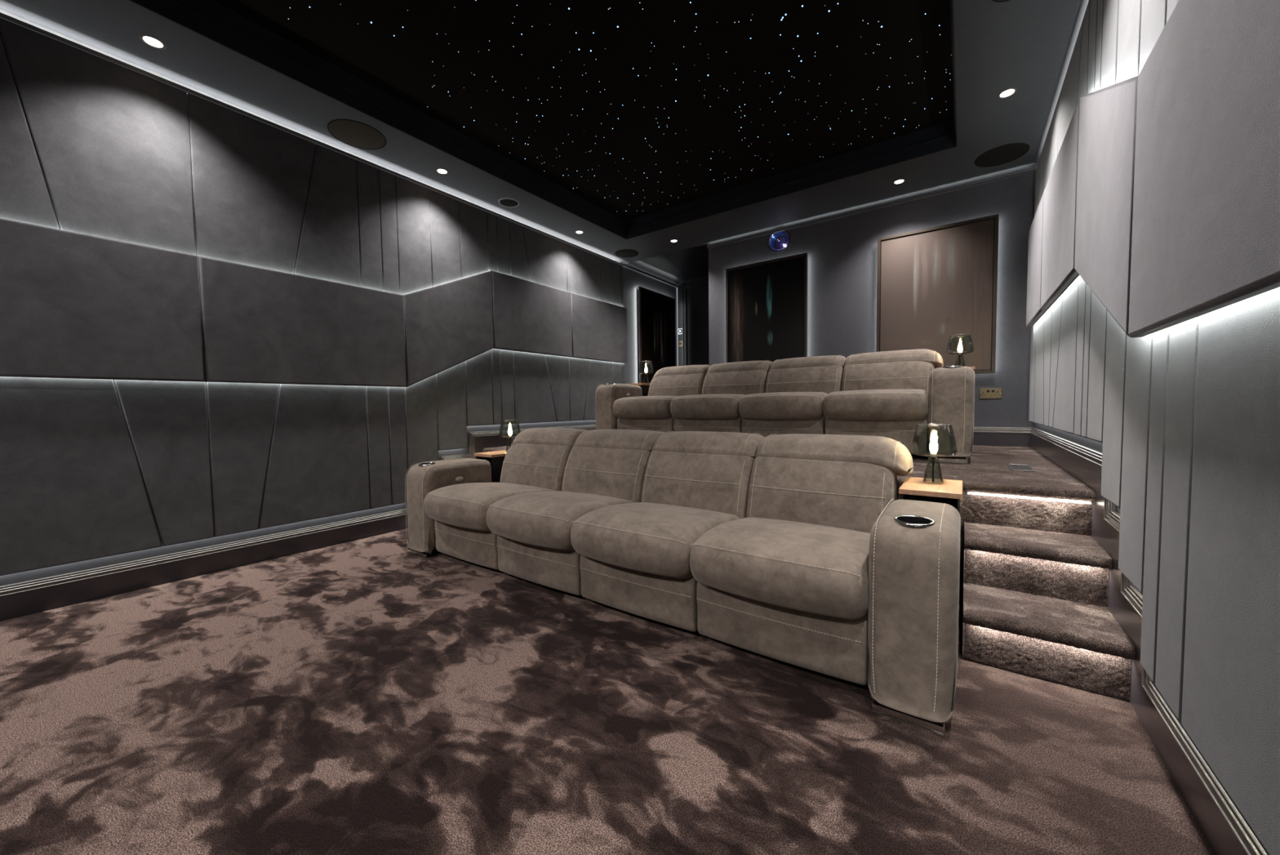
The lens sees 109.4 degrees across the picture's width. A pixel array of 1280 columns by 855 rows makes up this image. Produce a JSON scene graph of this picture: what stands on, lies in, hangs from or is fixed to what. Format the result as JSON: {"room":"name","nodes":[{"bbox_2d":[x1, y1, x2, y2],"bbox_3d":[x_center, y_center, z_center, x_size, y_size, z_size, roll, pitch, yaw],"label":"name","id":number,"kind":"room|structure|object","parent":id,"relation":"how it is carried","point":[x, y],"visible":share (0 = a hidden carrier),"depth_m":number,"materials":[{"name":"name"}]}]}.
{"room":"home theater","nodes":[
{"label":"home theater","id":0,"kind":"room"},
{"bbox_2d":[0,44,677,592],"bbox_3d":[-1.929,-0.811,3.929,0.100,3.300,8.820,1,3,35],"label":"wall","id":1,"kind":"structure","parent":0,"point":[632,279],"depth_m":3.74,"materials":[{"name":"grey paint"}]},
{"bbox_2d":[0,36,59,229],"bbox_3d":[-3.256,-1.433,1.917,0.055,0.999,0.964,1,3,35],"label":"upholstered panel","id":2,"kind":"object","parent":1,"relation":"attached to","point":[24,197],"visible":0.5,"depth_m":2.20,"materials":[{"name":"grey fabric"}]},
{"bbox_2d":[0,376,162,575],"bbox_3d":[-2.978,0.205,2.354,0.055,1.001,0.646,1,3,35],"label":"upholstered panel","id":3,"kind":"object","parent":1,"relation":"attached to","point":[73,489],"visible":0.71,"depth_m":2.34,"materials":[{"name":"grey fabric"}]},
{"bbox_2d":[0,18,196,255],"bbox_3d":[-2.877,-1.463,2.448,0.055,0.999,0.653,1,3,35],"label":"upholstered panel","id":4,"kind":"object","parent":1,"relation":"attached to","point":[111,141],"visible":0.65,"depth_m":2.43,"materials":[{"name":"grey fabric"}]},
{"bbox_2d":[0,218,205,382],"bbox_3d":[-2.878,-0.629,2.386,0.043,0.746,0.832,1,3,35],"label":"panel","id":5,"kind":"object","parent":1,"relation":"attached to","point":[73,305],"visible":1,"depth_m":2.38,"materials":[{"name":"grey fabric"}]},
{"bbox_2d":[113,379,214,546],"bbox_3d":[-2.769,0.188,2.646,0.055,1.001,0.374,1,3,35],"label":"upholstered panel","id":6,"kind":"object","parent":1,"relation":"attached to","point":[166,422],"visible":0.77,"depth_m":2.65,"materials":[{"name":"grey fabric"}]},
{"bbox_2d":[205,382,279,537],"bbox_3d":[-2.552,0.171,2.951,0.055,1.001,0.371,1,3,35],"label":"upholstered panel","id":7,"kind":"object","parent":1,"relation":"attached to","point":[241,415],"visible":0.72,"depth_m":2.89,"materials":[{"name":"grey fabric"}]},
{"bbox_2d":[186,93,315,274],"bbox_3d":[-2.496,-1.493,2.981,0.055,0.999,0.654,1,3,35],"label":"upholstered panel","id":8,"kind":"object","parent":1,"relation":"attached to","point":[251,178],"visible":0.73,"depth_m":2.90,"materials":[{"name":"grey fabric"}]},
{"bbox_2d":[0,424,595,620],"bbox_3d":[-1.891,0.454,3.912,0.024,0.774,8.720,1,3,35],"label":"baseboard","id":9,"kind":"structure","parent":1,"relation":"attached to","point":[72,588],"depth_m":2.76,"materials":[{"name":"paint"}]},
{"bbox_2d":[198,256,406,386],"bbox_3d":[-2.283,-0.676,3.219,0.043,0.746,1.214,1,3,35],"label":"panel","id":10,"kind":"object","parent":1,"relation":"attached to","point":[261,326],"visible":1,"depth_m":3.09,"materials":[{"name":"grey fabric"}]},
{"bbox_2d":[0,8,623,266],"bbox_3d":[-2.324,-2.015,3.164,0.020,0.022,7.230,1,3,35],"label":"trim","id":11,"kind":"structure","parent":1,"relation":"attached to","point":[2,16],"depth_m":2.87,"materials":[{"name":"grey paint"}]},
{"bbox_2d":[257,383,370,528],"bbox_3d":[-2.335,0.154,3.254,0.055,1.001,0.690,1,3,35],"label":"upholstered panel","id":12,"kind":"object","parent":1,"relation":"attached to","point":[317,466],"visible":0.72,"depth_m":3.24,"materials":[{"name":"grey fabric"}]},
{"bbox_2d":[293,144,360,286],"bbox_3d":[-2.284,-1.510,3.278,0.055,0.999,0.436,1,3,35],"label":"upholstered panel","id":13,"kind":"object","parent":1,"relation":"attached to","point":[328,250],"visible":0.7,"depth_m":3.29,"materials":[{"name":"grey fabric"}]},
{"bbox_2d":[355,160,382,291],"bbox_3d":[-2.109,-1.524,3.522,0.055,0.999,0.160,1,3,35],"label":"upholstered panel","id":14,"kind":"object","parent":1,"relation":"attached to","point":[366,175],"visible":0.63,"depth_m":3.50,"materials":[{"name":"grey fabric"}]},
{"bbox_2d":[364,386,391,508],"bbox_3d":[-2.086,0.134,3.603,0.055,1.001,0.163,1,3,35],"label":"upholstered panel","id":15,"kind":"object","parent":1,"relation":"attached to","point":[376,397],"visible":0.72,"depth_m":3.58,"materials":[{"name":"grey fabric"}]},
{"bbox_2d":[377,168,399,293],"bbox_3d":[-2.025,-1.530,3.640,0.055,0.999,0.127,1,3,35],"label":"upholstered panel","id":16,"kind":"object","parent":1,"relation":"attached to","point":[387,193],"visible":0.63,"depth_m":3.62,"materials":[{"name":"grey fabric"}]},
{"bbox_2d":[386,386,407,504],"bbox_3d":[-1.998,0.127,3.725,0.055,1.001,0.135,1,3,35],"label":"upholstered panel","id":17,"kind":"object","parent":1,"relation":"attached to","point":[396,395],"visible":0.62,"depth_m":3.70,"materials":[{"name":"grey fabric"}]},
{"bbox_2d":[395,175,431,294],"bbox_3d":[-1.905,-1.540,3.809,0.055,0.998,0.283,1,3,35],"label":"upholstered panel","id":18,"kind":"object","parent":1,"relation":"attached to","point":[412,199],"visible":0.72,"depth_m":3.78,"materials":[{"name":"grey fabric"}]},
{"bbox_2d":[404,373,438,472],"bbox_3d":[-1.881,-0.047,3.885,0.055,0.924,0.274,1,3,35],"label":"upholstered panel","id":19,"kind":"object","parent":1,"relation":"attached to","point":[420,399],"visible":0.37,"depth_m":3.86,"materials":[{"name":"grey fabric"}]},
{"bbox_2d":[428,189,461,287],"bbox_3d":[-1.741,-1.616,4.036,0.055,0.872,0.280,1,3,35],"label":"upholstered panel","id":20,"kind":"object","parent":1,"relation":"attached to","point":[443,210],"visible":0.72,"depth_m":4.00,"materials":[{"name":"grey fabric"}]},
{"bbox_2d":[403,271,493,386],"bbox_3d":[-1.682,-0.922,4.053,0.043,1.142,0.858,1,3,35],"label":"panel","id":21,"kind":"object","parent":1,"relation":"attached to","point":[448,325],"visible":1,"depth_m":3.99,"materials":[{"name":"grey fabric"}]},
{"bbox_2d":[435,361,467,450],"bbox_3d":[-1.718,-0.229,4.108,0.055,0.855,0.289,1,3,35],"label":"upholstered panel","id":22,"kind":"object","parent":1,"relation":"attached to","point":[451,392],"visible":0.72,"depth_m":4.09,"materials":[{"name":"grey fabric"}]},
{"bbox_2d":[458,200,488,279],"bbox_3d":[-1.574,-1.694,4.268,0.055,0.742,0.293,1,3,35],"label":"upholstered panel","id":23,"kind":"object","parent":1,"relation":"attached to","point":[473,220],"visible":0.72,"depth_m":4.23,"materials":[{"name":"grey fabric"}]},
{"bbox_2d":[464,349,493,426],"bbox_3d":[-1.551,-0.412,4.337,0.055,0.786,0.290,1,3,35],"label":"upholstered panel","id":24,"kind":"object","parent":1,"relation":"attached to","point":[478,375],"visible":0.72,"depth_m":4.32,"materials":[{"name":"grey fabric"}]},
{"bbox_2d":[486,212,497,271],"bbox_3d":[-1.458,-1.771,4.429,0.055,0.607,0.107,1,3,35],"label":"upholstered panel","id":25,"kind":"object","parent":1,"relation":"attached to","point":[491,219],"visible":0.63,"depth_m":4.41,"materials":[{"name":"grey fabric"}]},
{"bbox_2d":[491,348,502,424],"bbox_3d":[-1.437,-0.422,4.497,0.055,0.788,0.100,1,3,35],"label":"upholstered panel","id":26,"kind":"object","parent":1,"relation":"attached to","point":[495,357],"visible":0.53,"depth_m":4.48,"materials":[{"name":"grey fabric"}]},
{"bbox_2d":[496,216,511,275],"bbox_3d":[-1.380,-1.779,4.537,0.055,0.603,0.157,1,3,35],"label":"upholstered panel","id":27,"kind":"object","parent":1,"relation":"attached to","point":[502,224],"visible":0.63,"depth_m":4.51,"materials":[{"name":"grey fabric"}]},
{"bbox_2d":[499,349,515,424],"bbox_3d":[-1.360,-0.428,4.604,0.055,0.788,0.160,1,3,35],"label":"upholstered panel","id":28,"kind":"object","parent":1,"relation":"attached to","point":[507,384],"visible":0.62,"depth_m":4.58,"materials":[{"name":"grey fabric"}]},
{"bbox_2d":[509,221,530,281],"bbox_3d":[-1.254,-1.789,4.713,0.055,0.603,0.270,1,3,35],"label":"upholstered panel","id":29,"kind":"object","parent":1,"relation":"attached to","point":[519,268],"visible":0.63,"depth_m":4.66,"materials":[{"name":"grey fabric"}]},
{"bbox_2d":[491,270,572,357],"bbox_3d":[-1.120,-1.166,4.835,0.043,0.744,1.084,1,3,35],"label":"panel","id":30,"kind":"object","parent":1,"relation":"attached to","point":[529,317],"visible":1,"depth_m":4.76,"materials":[{"name":"grey fabric"}]},
{"bbox_2d":[512,351,556,423],"bbox_3d":[-1.140,-0.445,4.911,0.055,0.788,0.592,1,3,35],"label":"upholstered panel","id":31,"kind":"object","parent":1,"relation":"attached to","point":[533,397],"visible":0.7,"depth_m":4.85,"materials":[{"name":"grey fabric"}]},
{"bbox_2d":[521,226,567,291],"bbox_3d":[-1.054,-1.805,4.994,0.055,0.603,0.645,1,3,35],"label":"upholstered panel","id":32,"kind":"object","parent":1,"relation":"attached to","point":[546,256],"visible":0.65,"depth_m":4.98,"materials":[{"name":"grey fabric"}]},
{"bbox_2d":[544,354,569,421],"bbox_3d":[-0.956,-0.460,5.169,0.055,0.788,0.382,1,3,35],"label":"upholstered panel","id":33,"kind":"object","parent":1,"relation":"attached to","point":[557,366],"visible":0.72,"depth_m":5.18,"materials":[{"name":"grey fabric"}]},
{"bbox_2d":[568,356,590,421],"bbox_3d":[-0.733,-0.477,5.482,0.055,0.788,0.383,1,3,35],"label":"upholstered panel","id":34,"kind":"object","parent":1,"relation":"attached to","point":[579,368],"visible":0.72,"depth_m":5.42,"materials":[{"name":"grey fabric"}]},
{"bbox_2d":[566,244,602,299],"bbox_3d":[-0.679,-1.835,5.519,0.055,0.603,0.641,1,3,35],"label":"upholstered panel","id":35,"kind":"object","parent":1,"relation":"attached to","point":[584,268],"visible":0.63,"depth_m":5.46,"materials":[{"name":"grey fabric"}]},
{"bbox_2d":[582,359,613,420],"bbox_3d":[-0.544,-0.492,5.746,0.055,0.788,0.585,1,3,35],"label":"upholstered panel","id":36,"kind":"object","parent":1,"relation":"attached to","point":[601,372],"visible":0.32,"depth_m":5.67,"materials":[{"name":"grey fabric"}]},
{"bbox_2d":[571,293,627,363],"bbox_3d":[-0.496,-1.215,5.709,0.043,0.744,1.062,1,3,35],"label":"panel","id":37,"kind":"object","parent":1,"relation":"attached to","point":[599,328],"visible":1,"depth_m":5.64,"materials":[{"name":"grey fabric"}]},
{"bbox_2d":[597,257,611,303],"bbox_3d":[-0.476,-1.851,5.803,0.055,0.603,0.275,1,3,35],"label":"upholstered panel","id":38,"kind":"object","parent":1,"relation":"attached to","point":[605,286],"visible":0.65,"depth_m":5.80,"materials":[{"name":"grey fabric"}]},
{"bbox_2d":[610,261,620,306],"bbox_3d":[-0.341,-1.862,5.991,0.055,0.603,0.184,1,3,35],"label":"upholstered panel","id":39,"kind":"object","parent":1,"relation":"attached to","point":[615,268],"visible":0.63,"depth_m":5.97,"materials":[{"name":"grey fabric"}]},
{"bbox_2d":[638,286,675,383],"bbox_3d":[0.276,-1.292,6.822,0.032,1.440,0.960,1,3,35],"label":"door","id":40,"kind":"structure","parent":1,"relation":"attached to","point":[656,311],"depth_m":6.75,"materials":[{"name":"brown metal"}]},
{"bbox_2d":[0,0,1088,263],"bbox_3d":[-0.615,-2.188,1.943,4.500,0.300,7.446,1,3,35],"label":"ceiling","id":41,"kind":"structure","parent":0,"point":[1027,46],"depth_m":2.95,"materials":[{"name":"grey paint"}]},
{"bbox_2d":[327,119,386,149],"bbox_3d":[-2.007,-2.078,3.223,0.358,0.006,0.358,1,3,35],"label":"ceiling speaker","id":42,"kind":"object","parent":41,"relation":"attached to","point":[353,133],"visible":1,"depth_m":3.21,"materials":[{"name":"brown fabric"}]},
{"bbox_2d":[128,0,957,239],"bbox_3d":[-0.589,-2.145,1.979,3.182,0.207,5.931,1,3,35],"label":"ceiling recess edge","id":43,"kind":"structure","parent":41,"relation":"attached to","point":[209,19],"depth_m":3.54,"materials":[{"name":"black paint"}]},
{"bbox_2d":[974,142,1029,167],"bbox_3d":[2.872,-2.160,3.602,0.342,0.006,0.342,1,3,35],"label":"ceiling speaker","id":44,"kind":"object","parent":41,"relation":"attached to","point":[1006,153],"visible":1,"depth_m":3.59,"materials":[{"name":"black fabric"}]},
{"bbox_2d":[213,0,954,221],"bbox_3d":[-0.590,-2.273,1.973,3.222,0.050,5.971,1,3,35],"label":"ceiling","id":45,"kind":"structure","parent":0,"point":[404,65],"depth_m":2.96,"materials":[{"name":"black fabric"}]},
{"bbox_2d":[0,528,1213,854],"bbox_3d":[-1.196,1.010,1.220,4.500,0.100,5.300,1,3,35],"label":"floor","id":46,"kind":"structure","parent":0,"point":[366,695],"depth_m":1.36,"materials":[{"name":"carpet"}]},
{"bbox_2d":[474,449,507,482],"bbox_3d":[-1.119,0.520,3.704,0.225,0.642,0.370,1,3,35],"label":"side table","id":47,"kind":"object","parent":46,"relation":"on","point":[495,458],"visible":0.25,"depth_m":3.54,"materials":[{"name":"brown wood"}]},
{"bbox_2d":[404,427,960,736],"bbox_3d":[-0.076,0.456,2.632,3.165,0.842,1.106,1,3,35],"label":"recliner sofa","id":48,"kind":"object","parent":46,"relation":"on","point":[804,550],"visible":1,"depth_m":2.02,"materials":[{"name":"beige fabric"}]},
{"bbox_2d":[423,482,554,531],"bbox_3d":[-0.963,0.507,3.065,0.657,0.250,0.775,1,3,35],"label":"seat cushion","id":49,"kind":"object","parent":48,"relation":"on","point":[450,506],"depth_m":2.81,"materials":[{"name":"beige fabric"}]},
{"bbox_2d":[485,490,634,551],"bbox_3d":[-0.425,0.518,2.681,0.659,0.250,0.775,1,3,35],"label":"seat cushion","id":50,"kind":"object","parent":48,"relation":"on","point":[540,521],"depth_m":2.42,"materials":[{"name":"beige fabric"}]},
{"bbox_2d":[570,502,740,582],"bbox_3d":[0.114,0.529,2.297,0.658,0.250,0.775,1,3,35],"label":"seat cushion","id":51,"kind":"object","parent":48,"relation":"on","point":[646,541],"depth_m":2.03,"materials":[{"name":"beige fabric"}]},
{"bbox_2d":[689,516,870,619],"bbox_3d":[0.650,0.540,1.915,0.654,0.250,0.775,1,3,35],"label":"seat cushion","id":52,"kind":"object","parent":48,"relation":"on","point":[792,567],"depth_m":1.65,"materials":[{"name":"beige fabric"}]},
{"bbox_2d":[898,476,962,513],"bbox_3d":[1.280,0.569,1.993,0.217,0.642,0.370,1,3,35],"label":"side table","id":53,"kind":"object","parent":46,"relation":"on","point":[950,492],"visible":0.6,"depth_m":1.94,"materials":[{"name":"brown wood"}]},
{"bbox_2d":[911,423,957,483],"bbox_3d":[1.313,0.115,2.027,0.174,0.260,0.174,-1,3,-6],"label":"table lamp","id":54,"kind":"object","parent":53,"relation":"on","point":[933,455],"visible":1,"depth_m":2.02,"materials":[{"name":"clear glass"}]},
{"bbox_2d":[962,521,1112,608],"bbox_3d":[1.689,0.681,1.979,0.451,0.409,0.356,1,3,35],"label":"carpeted step","id":55,"kind":"structure","parent":46,"relation":"on","point":[1052,564],"depth_m":1.87,"materials":[{"name":"carpet"}]},
{"bbox_2d":[962,582,1136,701],"bbox_3d":[1.512,0.797,1.733,0.451,0.205,0.365,1,3,35],"label":"carpeted step","id":56,"kind":"structure","parent":46,"relation":"on","point":[1082,646],"depth_m":1.64,"materials":[{"name":"carpet"}]},
{"bbox_2d":[631,244,708,281],"bbox_3d":[0.964,-2.439,6.288,2.015,0.250,1.474,1,3,35],"label":"ceiling","id":57,"kind":"structure","parent":0,"point":[690,263],"depth_m":6.42,"materials":[{"name":"black paint"}]},
{"bbox_2d":[676,275,708,365],"bbox_3d":[1.378,-1.301,6.902,2.015,2.689,0.100,1,3,35],"label":"wall","id":58,"kind":"structure","parent":0,"point":[679,283],"depth_m":7.33,"materials":[{"name":"black paint"}]},
{"bbox_2d":[482,444,1096,601],"bbox_3d":[1.317,0.454,4.727,4.300,0.613,3.827,1,3,35],"label":"floor","id":59,"kind":"structure","parent":0,"point":[987,470],"depth_m":2.19,"materials":[{"name":"carpet"}]},
{"bbox_2d":[595,348,974,463],"bbox_3d":[1.085,-0.231,4.117,3.137,0.823,1.106,1,3,35],"label":"recliner sofa","id":60,"kind":"object","parent":59,"relation":"on","point":[883,393],"visible":0.95,"depth_m":3.66,"materials":[{"name":"beige fabric"}]},
{"bbox_2d":[613,395,678,419],"bbox_3d":[0.185,-0.190,4.559,0.657,0.250,0.775,1,3,35],"label":"seat cushion","id":61,"kind":"object","parent":60,"relation":"on","point":[624,407],"depth_m":4.23,"materials":[{"name":"beige fabric"}]},
{"bbox_2d":[670,393,745,421],"bbox_3d":[0.722,-0.179,4.176,0.657,0.250,0.775,1,3,35],"label":"seat cushion","id":62,"kind":"object","parent":60,"relation":"on","point":[700,406],"depth_m":3.85,"materials":[{"name":"beige fabric"}]},
{"bbox_2d":[738,391,827,422],"bbox_3d":[1.259,-0.168,3.793,0.657,0.250,0.775,1,3,35],"label":"seat cushion","id":63,"kind":"object","parent":60,"relation":"on","point":[764,406],"depth_m":3.47,"materials":[{"name":"beige fabric"}]},
{"bbox_2d":[822,388,928,423],"bbox_3d":[1.797,-0.157,3.410,0.657,0.250,0.775,1,3,35],"label":"seat cushion","id":64,"kind":"object","parent":60,"relation":"on","point":[842,406],"depth_m":3.10,"materials":[{"name":"beige fabric"}]},
{"bbox_2d":[708,164,1037,427],"bbox_3d":[2.190,-1.209,4.729,3.136,2.689,0.250,1,3,35],"label":"wall","id":65,"kind":"structure","parent":0,"point":[842,252],"depth_m":4.46,"materials":[{"name":"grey paint"}]},
{"bbox_2d":[725,253,807,362],"bbox_3d":[1.394,-1.174,5.069,0.922,1.340,0.032,1,3,35],"label":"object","id":66,"kind":"object","parent":65,"relation":"attached to","point":[766,301],"visible":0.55,"depth_m":5.04,"materials":[{"name":"black glass"}]},
{"bbox_2d":[767,230,790,253],"bbox_3d":[1.548,-2.055,5.021,0.256,0.256,0.093,1,3,35],"label":"lens","id":67,"kind":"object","parent":65,"relation":"in","point":[780,243],"depth_m":5.05,"materials":[{"name":"blue glass"}]},
{"bbox_2d":[706,165,1037,248],"bbox_3d":[2.047,-2.159,4.587,3.036,0.026,0.008,1,3,35],"label":"trim","id":68,"kind":"structure","parent":65,"relation":"attached to","point":[1035,166],"depth_m":4.35,"materials":[{"name":"grey paint"}]},
{"bbox_2d":[875,213,999,373],"bbox_3d":[2.684,-1.147,4.149,0.920,1.340,0.032,1,3,35],"label":"panel","id":69,"kind":"object","parent":65,"relation":"attached to","point":[935,284],"visible":0.77,"depth_m":4.10,"materials":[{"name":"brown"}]},
{"bbox_2d":[973,426,1031,446],"bbox_3d":[2.087,0.058,4.706,3.036,0.163,0.024,1,3,35],"label":"baseboard","id":70,"kind":"structure","parent":65,"relation":"attached to","point":[984,436],"depth_m":3.94,"materials":[{"name":"paint"}]},
{"bbox_2d":[1033,422,1119,513],"bbox_3d":[1.253,-0.706,0.815,0.100,3.300,7.446,1,3,35],"label":"wall","id":71,"kind":"structure","parent":0,"point":[1090,443],"depth_m":2.41,"materials":[{"name":"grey paint"}]},
{"bbox_2d":[1029,320,1036,422],"bbox_3d":[3.072,-0.434,3.504,0.052,0.788,0.253,1,3,35],"label":"upholstered panel","id":72,"kind":"object","parent":71,"relation":"attached to","point":[1034,325],"visible":0.35,"depth_m":3.51,"materials":[{"name":"grey fabric"}]},
{"bbox_2d":[1026,192,1045,327],"bbox_3d":[2.813,-1.141,3.203,0.045,0.744,0.819,1,3,35],"label":"panel","id":73,"kind":"object","parent":71,"relation":"attached to","point":[1033,311],"visible":0.78,"depth_m":3.16,"materials":[{"name":"grey fabric"}]},
{"bbox_2d":[1033,312,1044,425],"bbox_3d":[2.843,-0.416,3.183,0.052,0.788,0.534,1,3,35],"label":"upholstered panel","id":74,"kind":"object","parent":71,"relation":"attached to","point":[1038,417],"visible":0.47,"depth_m":3.20,"materials":[{"name":"grey fabric"}]},
{"bbox_2d":[1044,303,1052,426],"bbox_3d":[2.671,-0.403,2.942,0.052,0.788,0.368,1,3,35],"label":"upholstered panel","id":75,"kind":"object","parent":71,"relation":"attached to","point":[1048,313],"visible":0.43,"depth_m":2.91,"materials":[{"name":"grey fabric"}]},
{"bbox_2d":[1043,97,1058,192],"bbox_3d":[2.717,-1.730,2.969,0.052,0.544,0.640,1,3,35],"label":"upholstered panel","id":76,"kind":"object","parent":71,"relation":"attached to","point":[1051,144],"visible":0.42,"depth_m":2.93,"materials":[{"name":"grey fabric"}]},
{"bbox_2d":[1048,290,1063,427],"bbox_3d":[2.452,-0.385,2.636,0.052,0.788,0.379,1,3,35],"label":"upholstered panel","id":77,"kind":"object","parent":71,"relation":"attached to","point":[1057,303],"visible":0.42,"depth_m":2.68,"materials":[{"name":"grey fabric"}]},
{"bbox_2d":[1040,98,1079,310],"bbox_3d":[2.258,-1.097,2.427,0.045,0.744,1.087,1,3,35],"label":"panel","id":78,"kind":"object","parent":71,"relation":"attached to","point":[1060,195],"visible":0.8,"depth_m":2.31,"materials":[{"name":"grey fabric"}]},
{"bbox_2d":[1053,274,1079,434],"bbox_3d":[2.289,-0.372,2.408,0.052,0.788,0.632,1,3,35],"label":"upholstered panel","id":79,"kind":"object","parent":71,"relation":"attached to","point":[1064,400],"visible":0.58,"depth_m":2.34,"materials":[{"name":"grey fabric"}]},
{"bbox_2d":[1057,19,1083,155],"bbox_3d":[2.335,-1.700,2.434,0.052,0.544,0.672,1,3,35],"label":"upholstered panel","id":80,"kind":"object","parent":71,"relation":"attached to","point":[1068,98],"visible":0.42,"depth_m":2.42,"materials":[{"name":"grey fabric"}]},
{"bbox_2d":[1074,275,1086,436],"bbox_3d":[2.057,-0.354,2.083,0.052,0.788,0.165,1,3,35],"label":"upholstered panel","id":81,"kind":"object","parent":71,"relation":"attached to","point":[1082,284],"visible":0.38,"depth_m":2.09,"materials":[{"name":"grey fabric"}]},
{"bbox_2d":[1076,0,1089,104],"bbox_3d":[2.141,-1.684,2.162,0.052,0.544,0.289,1,3,35],"label":"upholstered panel","id":82,"kind":"object","parent":71,"relation":"attached to","point":[1083,71],"visible":0.33,"depth_m":2.12,"materials":[{"name":"grey fabric"}]},
{"bbox_2d":[1080,284,1091,438],"bbox_3d":[1.975,-0.347,1.968,0.052,0.787,0.112,1,3,35],"label":"upholstered panel","id":83,"kind":"object","parent":71,"relation":"attached to","point":[1088,291],"visible":0.37,"depth_m":1.98,"materials":[{"name":"grey fabric"}]},
{"bbox_2d":[1087,0,1097,93],"bbox_3d":[2.010,-1.670,1.980,0.052,0.550,0.155,1,3,35],"label":"upholstered panel","id":84,"kind":"object","parent":71,"relation":"attached to","point":[1093,3],"visible":0.24,"depth_m":1.99,"materials":[{"name":"grey fabric"}]},
{"bbox_2d":[1086,290,1106,442],"bbox_3d":[1.863,-0.319,1.812,0.052,0.748,0.272,1,3,35],"label":"upholstered panel","id":85,"kind":"object","parent":71,"relation":"attached to","point":[1098,312],"visible":0.4,"depth_m":1.82,"materials":[{"name":"grey fabric"}]},
{"bbox_2d":[1094,0,1103,91],"bbox_3d":[1.933,-1.639,1.872,0.052,0.600,0.108,1,3,35],"label":"upholstered panel","id":86,"kind":"object","parent":71,"relation":"attached to","point":[1100,2],"visible":0.24,"depth_m":1.88,"materials":[{"name":"grey fabric"}]},
{"bbox_2d":[1100,0,1119,88],"bbox_3d":[1.831,-1.575,1.731,0.052,0.713,0.243,1,3,35],"label":"upholstered panel","id":87,"kind":"object","parent":71,"relation":"attached to","point":[1110,13],"visible":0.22,"depth_m":1.74,"materials":[{"name":"grey fabric"}]},
{"bbox_2d":[1101,310,1126,508],"bbox_3d":[1.708,-0.141,1.600,0.052,0.825,0.265,1,3,35],"label":"upholstered panel","id":88,"kind":"object","parent":71,"relation":"attached to","point":[1116,337],"visible":0.43,"depth_m":1.61,"materials":[{"name":"grey fabric"}]},
{"bbox_2d":[1074,75,1137,336],"bbox_3d":[1.695,-0.853,1.644,0.045,1.142,0.858,1,3,35],"label":"panel","id":89,"kind":"object","parent":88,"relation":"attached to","point":[1107,126],"visible":0.83,"depth_m":1.54,"materials":[{"name":"grey fabric"}]},
{"bbox_2d":[1115,0,1142,83],"bbox_3d":[1.679,-1.498,1.520,0.052,0.843,0.280,1,3,35],"label":"upholstered panel","id":90,"kind":"object","parent":71,"relation":"attached to","point":[1129,11],"visible":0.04,"depth_m":1.53,"materials":[{"name":"grey fabric"}]},
{"bbox_2d":[1118,333,1153,594],"bbox_3d":[1.557,0.034,1.394,0.052,0.905,0.257,1,3,35],"label":"upholstered panel","id":91,"kind":"object","parent":71,"relation":"attached to","point":[1139,355],"visible":0.43,"depth_m":1.39,"materials":[{"name":"grey fabric"}]},
{"bbox_2d":[1030,427,1269,854],"bbox_3d":[1.191,0.557,0.870,0.024,0.774,7.346,1,3,35],"label":"baseboard","id":92,"kind":"structure","parent":71,"relation":"attached to","point":[1224,827],"depth_m":1.33,"materials":[{"name":"paint"}]},
{"bbox_2d":[1138,0,1167,74],"bbox_3d":[1.528,-1.438,1.311,0.052,0.939,0.236,1,3,35],"label":"upholstered panel","id":93,"kind":"object","parent":71,"relation":"attached to","point":[1153,12],"visible":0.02,"depth_m":1.35,"materials":[{"name":"grey fabric"}]},
{"bbox_2d":[1140,327,1169,684],"bbox_3d":[1.447,0.199,1.244,0.052,1.001,0.126,1,3,35],"label":"upholstered panel","id":94,"kind":"object","parent":71,"relation":"attached to","point":[1161,339],"visible":0.4,"depth_m":1.25,"materials":[{"name":"grey fabric"}]},
{"bbox_2d":[1155,316,1199,723],"bbox_3d":[1.357,0.206,1.118,0.052,1.001,0.179,1,3,35],"label":"upholstered panel","id":95,"kind":"object","parent":71,"relation":"attached to","point":[1184,336],"visible":0.45,"depth_m":1.12,"materials":[{"name":"grey fabric"}]},
{"bbox_2d":[1181,287,1279,854],"bbox_3d":[1.015,0.233,0.639,0.052,1.001,0.995,1,3,35],"label":"upholstered panel","id":96,"kind":"object","parent":71,"relation":"attached to","point":[1231,695],"visible":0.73,"depth_m":0.86,"materials":[{"name":"grey fabric"}]},
{"bbox_2d":[1128,0,1279,337],"bbox_3d":[1.177,-0.614,0.926,0.045,0.746,0.928,1,3,35],"label":"panel","id":97,"kind":"object","parent":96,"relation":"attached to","point":[1206,239],"visible":1,"depth_m":0.91,"materials":[{"name":"grey fabric"}]},
{"bbox_3d":[1.802,-1.257,5.849,0.100,2.689,1.124,1,3,35],"label":"wall","id":98,"kind":"structure","parent":0,"visible":0},
{"bbox_2d":[681,280,709,365],"bbox_3d":[1.378,-1.116,6.808,1.700,2.329,0.070,1,3,35],"label":"door","id":99,"kind":"structure","parent":98,"relation":"in","point":[695,296],"depth_m":7.16,"materials":[{"name":"black paint"}]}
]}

